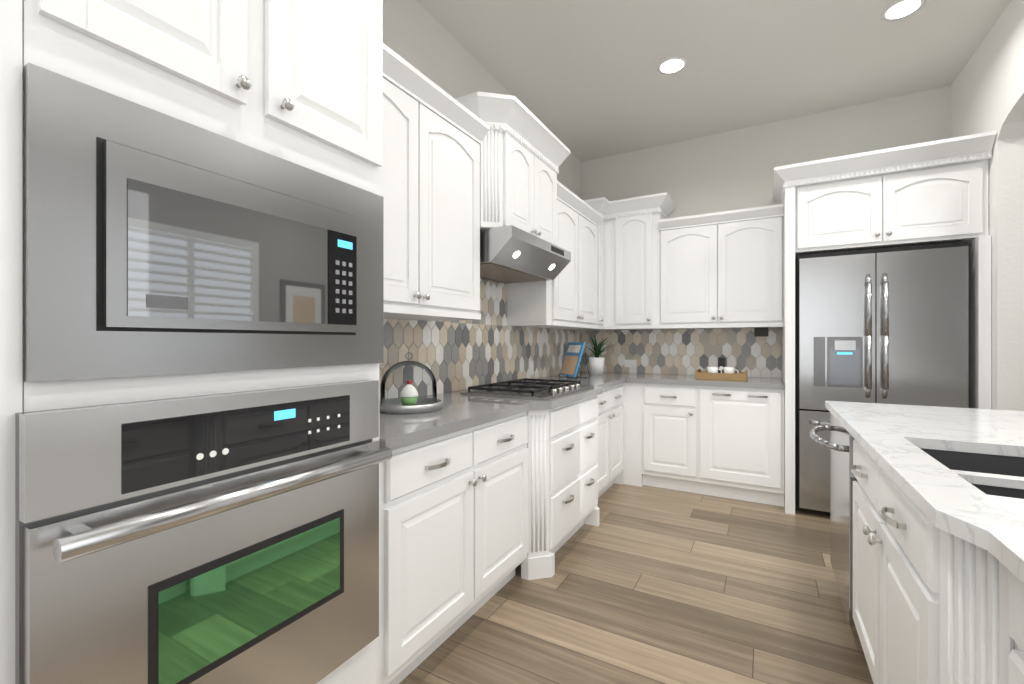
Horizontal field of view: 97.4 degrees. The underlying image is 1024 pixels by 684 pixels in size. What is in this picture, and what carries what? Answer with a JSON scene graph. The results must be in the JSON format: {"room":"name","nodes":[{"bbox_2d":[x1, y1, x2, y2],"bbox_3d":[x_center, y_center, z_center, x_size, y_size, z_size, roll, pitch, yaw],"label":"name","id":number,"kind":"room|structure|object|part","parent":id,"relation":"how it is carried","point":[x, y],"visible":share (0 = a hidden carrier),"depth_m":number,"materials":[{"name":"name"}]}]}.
{"room":"kitchen","nodes":[
{"label":"kitchen","id":0,"kind":"room"},
{"bbox_2d":[0,0,21,683],"bbox_3d":[-1.426,-0.330,0.257,0.622,3.100,1.448,0,0,29],"label":"wall","id":1,"kind":"structure","parent":0,"point":[10,208],"depth_m":0.72,"materials":[{"name":"white paint"}]},
{"bbox_2d":[383,0,580,330],"bbox_3d":[-1.234,-0.330,1.384,0.150,3.100,8.000,0,0,29],"label":"wall","id":2,"kind":"structure","parent":0,"point":[416,35],"depth_m":2.65,"materials":[{"name":"white paint"}]},
{"bbox_2d":[379,55,482,318],"bbox_3d":[-0.560,-0.636,2.067,0.348,0.973,0.989,0,0,29],"label":"upper cabinet","id":3,"kind":"object","parent":2,"relation":"attached to","point":[456,175],"depth_m":2.04,"materials":[{"name":"white wood"}]},
{"bbox_2d":[379,278,581,399],"bbox_3d":[-0.115,-0.062,3.205,0.008,0.732,3.405,0,0,29],"label":"tile backsplash","id":4,"kind":"structure","parent":2,"relation":"attached to","point":[490,346],"depth_m":2.96,"materials":[{"name":"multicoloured tile"}]},
{"bbox_2d":[529,361,533,374],"bbox_3d":[0.159,0.212,3.678,0.003,0.115,0.075,0,0,29],"label":"light switch","id":5,"kind":"object","parent":4,"relation":"attached to","point":[531,367],"visible":1,"depth_m":3.68,"materials":[{"name":"white plastic"}]},
{"bbox_2d":[455,95,566,249],"bbox_3d":[-0.060,-0.944,2.852,0.448,0.658,0.885,0,0,29],"label":"upper cabinet","id":6,"kind":"object","parent":2,"relation":"attached to","point":[522,190],"depth_m":2.55,"materials":[{"name":"white wood"}]},
{"bbox_2d":[480,225,570,283],"bbox_3d":[-0.024,-0.521,2.846,0.518,0.184,0.824,0,0,29],"label":"range hood","id":7,"kind":"object","parent":2,"relation":"attached to","point":[511,254],"visible":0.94,"depth_m":2.64,"materials":[{"name":"silver metal"}]},
{"bbox_2d":[507,195,598,326],"bbox_3d":[0.370,-0.631,3.718,0.348,0.964,1.059,0,0,29],"label":"upper cabinet","id":8,"kind":"object","parent":2,"relation":"attached to","point":[571,299],"depth_m":3.54,"materials":[{"name":"white wood"}]},
{"bbox_2d":[579,211,598,329],"bbox_3d":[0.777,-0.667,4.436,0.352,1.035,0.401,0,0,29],"label":"upper cabinet","id":9,"kind":"object","parent":2,"relation":"attached to","point":[596,212],"depth_m":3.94,"materials":[{"name":"white wood"}]},
{"bbox_2d":[399,483,873,683],"bbox_3d":[0.847,1.270,0.240,5.000,0.100,8.050,0,0,29],"label":"floor","id":10,"kind":"structure","parent":0,"point":[643,584],"depth_m":2.05,"materials":[{"name":"brown wood"}]},
{"bbox_2d":[22,0,382,683],"bbox_3d":[-0.825,-0.135,1.236,0.702,2.710,0.844,0,0,29],"label":"tall cabinet","id":11,"kind":"object","parent":10,"relation":"on","point":[299,82],"visible":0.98,"depth_m":1.03,"materials":[{"name":"white wood"}]},
{"bbox_2d":[15,380,391,683],"bbox_3d":[-0.570,0.500,1.022,0.119,0.770,0.742,0,0,29],"label":"wall oven","id":12,"kind":"object","parent":11,"relation":"in","point":[228,538],"visible":1,"depth_m":0.92,"materials":[{"name":"silver metal"}]},
{"bbox_2d":[24,62,383,381],"bbox_3d":[-0.590,-0.194,1.065,0.044,0.517,0.776,0,0,29],"label":"microwave","id":13,"kind":"object","parent":11,"relation":"in","point":[157,243],"visible":1,"depth_m":0.90,"materials":[{"name":"silver metal"}]},
{"bbox_2d":[379,410,534,683],"bbox_3d":[-0.410,0.783,2.023,0.654,0.874,1.059,0,0,29],"label":"base cabinet","id":14,"kind":"object","parent":10,"relation":"on","point":[471,519],"depth_m":1.72,"materials":[{"name":"white wood"}]},
{"bbox_2d":[379,371,642,450],"bbox_3d":[0.198,0.325,3.033,0.722,0.040,3.415,0,0,29],"label":"countertop","id":15,"kind":"structure","parent":14,"relation":"on","point":[458,411],"depth_m":2.01,"materials":[{"name":"grey stone"}]},
{"bbox_2d":[379,397,441,413],"bbox_3d":[-0.468,0.286,2.043,0.300,0.035,0.300,0,0,29],"label":"cake stand","id":16,"kind":"object","parent":15,"relation":"on","point":[390,406],"visible":0.67,"depth_m":1.93,"materials":[{"name":"grey metal"}]},
{"bbox_2d":[380,352,436,404],"bbox_3d":[-0.468,0.171,2.043,0.250,0.248,0.250,0,0,29],"label":"cake dome","id":17,"kind":"object","parent":16,"relation":"on","point":[407,363],"visible":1,"depth_m":2.09,"materials":[{"name":"clear glass"}]},
{"bbox_2d":[400,380,417,405],"bbox_3d":[-0.468,0.234,2.043,0.084,0.122,0.084,0,0,29],"label":"cupcake","id":18,"kind":"object","parent":16,"relation":"on","point":[408,396],"depth_m":2.02,"materials":[{"name":"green food"}]},
{"bbox_2d":[460,378,593,399],"bbox_3d":[0.126,0.283,2.821,0.540,0.042,0.780,0,0,29],"label":"cooktop","id":19,"kind":"object","parent":15,"relation":"in","point":[541,389],"visible":1,"depth_m":2.64,"materials":[{"name":"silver metal"}]},
{"bbox_2d":[559,342,589,377],"bbox_3d":[0.534,0.153,3.860,0.221,0.299,0.250,0,0,-23],"label":"cookbook","id":20,"kind":"object","parent":15,"relation":"on","point":[572,359],"visible":0.98,"depth_m":3.83,"materials":[{"name":"blue paper"}]},
{"bbox_2d":[585,335,613,374],"bbox_3d":[0.834,0.113,4.211,0.407,0.381,0.400,0,0,29],"label":"potted plant","id":21,"kind":"object","parent":15,"relation":"on","point":[596,364],"visible":1,"depth_m":4.18,"materials":[{"name":"white ceramic"}]},
{"bbox_2d":[535,392,606,578],"bbox_3d":[0.085,0.783,2.846,0.708,0.874,0.936,0,0,29],"label":"base cabinet","id":22,"kind":"object","parent":10,"relation":"on","point":[571,439],"depth_m":2.53,"materials":[{"name":"white wood"}]},
{"bbox_2d":[602,384,623,488],"bbox_3d":[0.490,0.783,3.620,0.654,0.874,0.888,0,0,29],"label":"base cabinet","id":23,"kind":"object","parent":10,"relation":"on","point":[615,407],"depth_m":3.62,"materials":[{"name":"white wood"}]},
{"bbox_2d":[623,383,783,506],"bbox_3d":[1.608,0.783,3.819,1.188,0.874,0.662,0,0,29],"label":"base cabinet","id":24,"kind":"object","parent":10,"relation":"on","point":[725,442],"visible":1,"depth_m":3.53,"materials":[{"name":"white wood"}]},
{"bbox_2d":[626,373,784,389],"bbox_3d":[1.628,0.325,3.818,1.152,0.040,0.642,0,0,29],"label":"countertop","id":25,"kind":"structure","parent":24,"relation":"on","point":[750,382],"depth_m":3.58,"materials":[{"name":"grey stone"}]},
{"bbox_2d":[696,369,746,380],"bbox_3d":[1.721,0.267,3.696,0.370,0.075,0.230,0,0,29],"label":"wooden tray","id":26,"kind":"object","parent":25,"relation":"on","point":[734,376],"visible":0.98,"depth_m":3.60,"materials":[{"name":"brown wood"}]},
{"bbox_2d":[707,367,721,372],"bbox_3d":[1.669,0.249,3.708,0.111,0.085,0.084,0,0,29],"label":"mug","id":27,"kind":"object","parent":26,"relation":"on","point":[712,369],"visible":0.54,"depth_m":3.68,"materials":[{"name":"white ceramic"}]},
{"bbox_2d":[718,358,724,372],"bbox_3d":[1.750,0.211,3.759,0.050,0.160,0.042,0,0,29],"label":"coffee canister","id":28,"kind":"object","parent":26,"relation":"on","point":[721,363],"visible":0.75,"depth_m":3.74,"materials":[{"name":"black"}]},
{"bbox_2d":[723,367,738,373],"bbox_3d":[1.788,0.249,3.675,0.111,0.085,0.084,0,0,29],"label":"mug","id":29,"kind":"object","parent":26,"relation":"on","point":[729,369],"visible":0.48,"depth_m":3.65,"materials":[{"name":"white ceramic"}]},
{"bbox_2d":[851,439,906,683],"bbox_3d":[1.555,0.779,1.041,1.101,0.882,1.040,0,0,29],"label":"base cabinet","id":30,"kind":"object","parent":10,"relation":"on","point":[879,505],"depth_m":1.33,"materials":[{"name":"white wood"}]},
{"bbox_2d":[810,413,857,626],"bbox_3d":[1.655,0.769,1.925,0.636,0.857,0.590,0,0,29],"label":"dishwasher","id":31,"kind":"object","parent":30,"relation":"in","point":[840,446],"visible":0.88,"depth_m":1.93,"materials":[{"name":"silver metal"}]},
{"bbox_2d":[795,241,967,513],"bbox_3d":[2.548,0.297,3.214,0.892,1.845,0.739,0,0,29],"label":"refrigerator","id":32,"kind":"object","parent":10,"relation":"on","point":[885,325],"visible":0.73,"depth_m":2.96,"materials":[{"name":"silver metal"}]},
{"bbox_2d":[773,131,996,514],"bbox_3d":[2.530,-0.007,3.238,1.123,2.455,0.768,0,0,29],"label":"tall cabinet","id":33,"kind":"object","parent":10,"relation":"on","point":[932,192],"visible":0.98,"depth_m":2.92,"materials":[{"name":"white wood"}]},
{"bbox_2d":[907,496,1023,683],"bbox_3d":[0.615,0.779,-0.629,1.101,0.882,3.088,0,0,29],"label":"base cabinet","id":34,"kind":"object","parent":10,"relation":"on","point":[932,604],"depth_m":0.88,"materials":[{"name":"white wood"}]},
{"bbox_2d":[825,401,1023,583],"bbox_3d":[0.989,0.321,0.028,1.155,0.032,4.660,0,0,29],"label":"countertop","id":35,"kind":"structure","parent":34,"relation":"on","point":[891,439],"depth_m":1.19,"materials":[{"name":"white stone"}]},
{"bbox_2d":[920,448,1023,498],"bbox_3d":[1.298,0.452,1.065,0.469,0.226,0.654,0,0,29],"label":"island sink","id":36,"kind":"object","parent":35,"relation":"in","point":[987,463],"visible":0.06,"depth_m":1.35,"materials":[{"name":"grey metal"}]},
{"bbox_2d":[415,0,1011,161],"bbox_3d":[0.847,-1.930,0.240,5.000,0.100,8.050,0,0,29],"label":"ceiling","id":37,"kind":"structure","parent":0,"point":[583,80],"depth_m":2.96,"materials":[{"name":"white paint"}]},
{"bbox_2d":[657,57,686,74],"bbox_3d":[1.087,-1.877,3.061,0.188,0.006,0.188,0,0,20],"label":"recessed light","id":38,"kind":"object","parent":37,"relation":"in","point":[672,65],"depth_m":3.05,"materials":[{"name":"white"}]},
{"bbox_2d":[881,0,925,20],"bbox_3d":[2.203,-1.877,2.535,0.188,0.006,0.188,0,0,20],"label":"recessed light","id":39,"kind":"object","parent":37,"relation":"in","point":[899,10],"depth_m":2.54,"materials":[{"name":"white"}]},
{"bbox_2d":[581,86,949,377],"bbox_3d":[2.827,-0.330,3.601,4.750,3.100,0.150,0,0,29],"label":"wall","id":40,"kind":"structure","parent":0,"point":[727,171],"depth_m":3.93,"materials":[{"name":"white paint"}]},
{"bbox_2d":[599,195,674,326],"bbox_3d":[1.175,-0.706,4.212,0.598,1.113,0.401,0,0,29],"label":"upper cabinet","id":41,"kind":"object","parent":40,"relation":"attached to","point":[635,234],"depth_m":4.07,"materials":[{"name":"white wood"}]},
{"bbox_3d":[1.173,-1.216,4.196,0.604,0.138,0.432,0,0,29],"label":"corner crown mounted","id":42,"kind":"part","parent":41,"relation":"part of","materials":[{"name":"white wood"}]},
{"bbox_2d":[582,328,781,377],"bbox_3d":[1.506,0.092,4.251,1.787,0.423,0.008,0,0,29],"label":"tile backsplash","id":43,"kind":"structure","parent":40,"relation":"attached to","point":[680,351],"depth_m":4.18,"materials":[{"name":"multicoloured tile"}]},
{"bbox_2d":[624,360,636,367],"bbox_3d":[1.168,0.212,4.435,0.120,0.075,0.004,0,0,29],"label":"electrical outlet","id":44,"kind":"object","parent":43,"relation":"attached to","point":[630,363],"visible":1,"depth_m":4.43,"materials":[{"name":"white plastic"}]},
{"bbox_2d":[671,207,782,326],"bbox_3d":[1.796,-0.596,3.893,0.934,0.893,0.348,0,0,29],"label":"upper cabinet","id":45,"kind":"object","parent":40,"relation":"attached to","point":[727,270],"depth_m":3.70,"materials":[{"name":"white wood"}]},
{"bbox_2d":[754,327,767,336],"bbox_3d":[2.055,-0.082,3.709,0.100,0.074,0.080,0,0,29],"label":"speaker","id":46,"kind":"object","parent":45,"relation":"attached to","point":[761,332],"visible":1,"depth_m":3.68,"materials":[{"name":"black plastic"}]},
{"bbox_2d":[950,0,1023,410],"bbox_3d":[1.396,-0.330,-0.069,0.140,3.100,7.650,0,0,29],"label":"wall","id":47,"kind":"structure","parent":0,"point":[973,97],"depth_m":2.61,"materials":[{"name":"white paint"}]}
]}

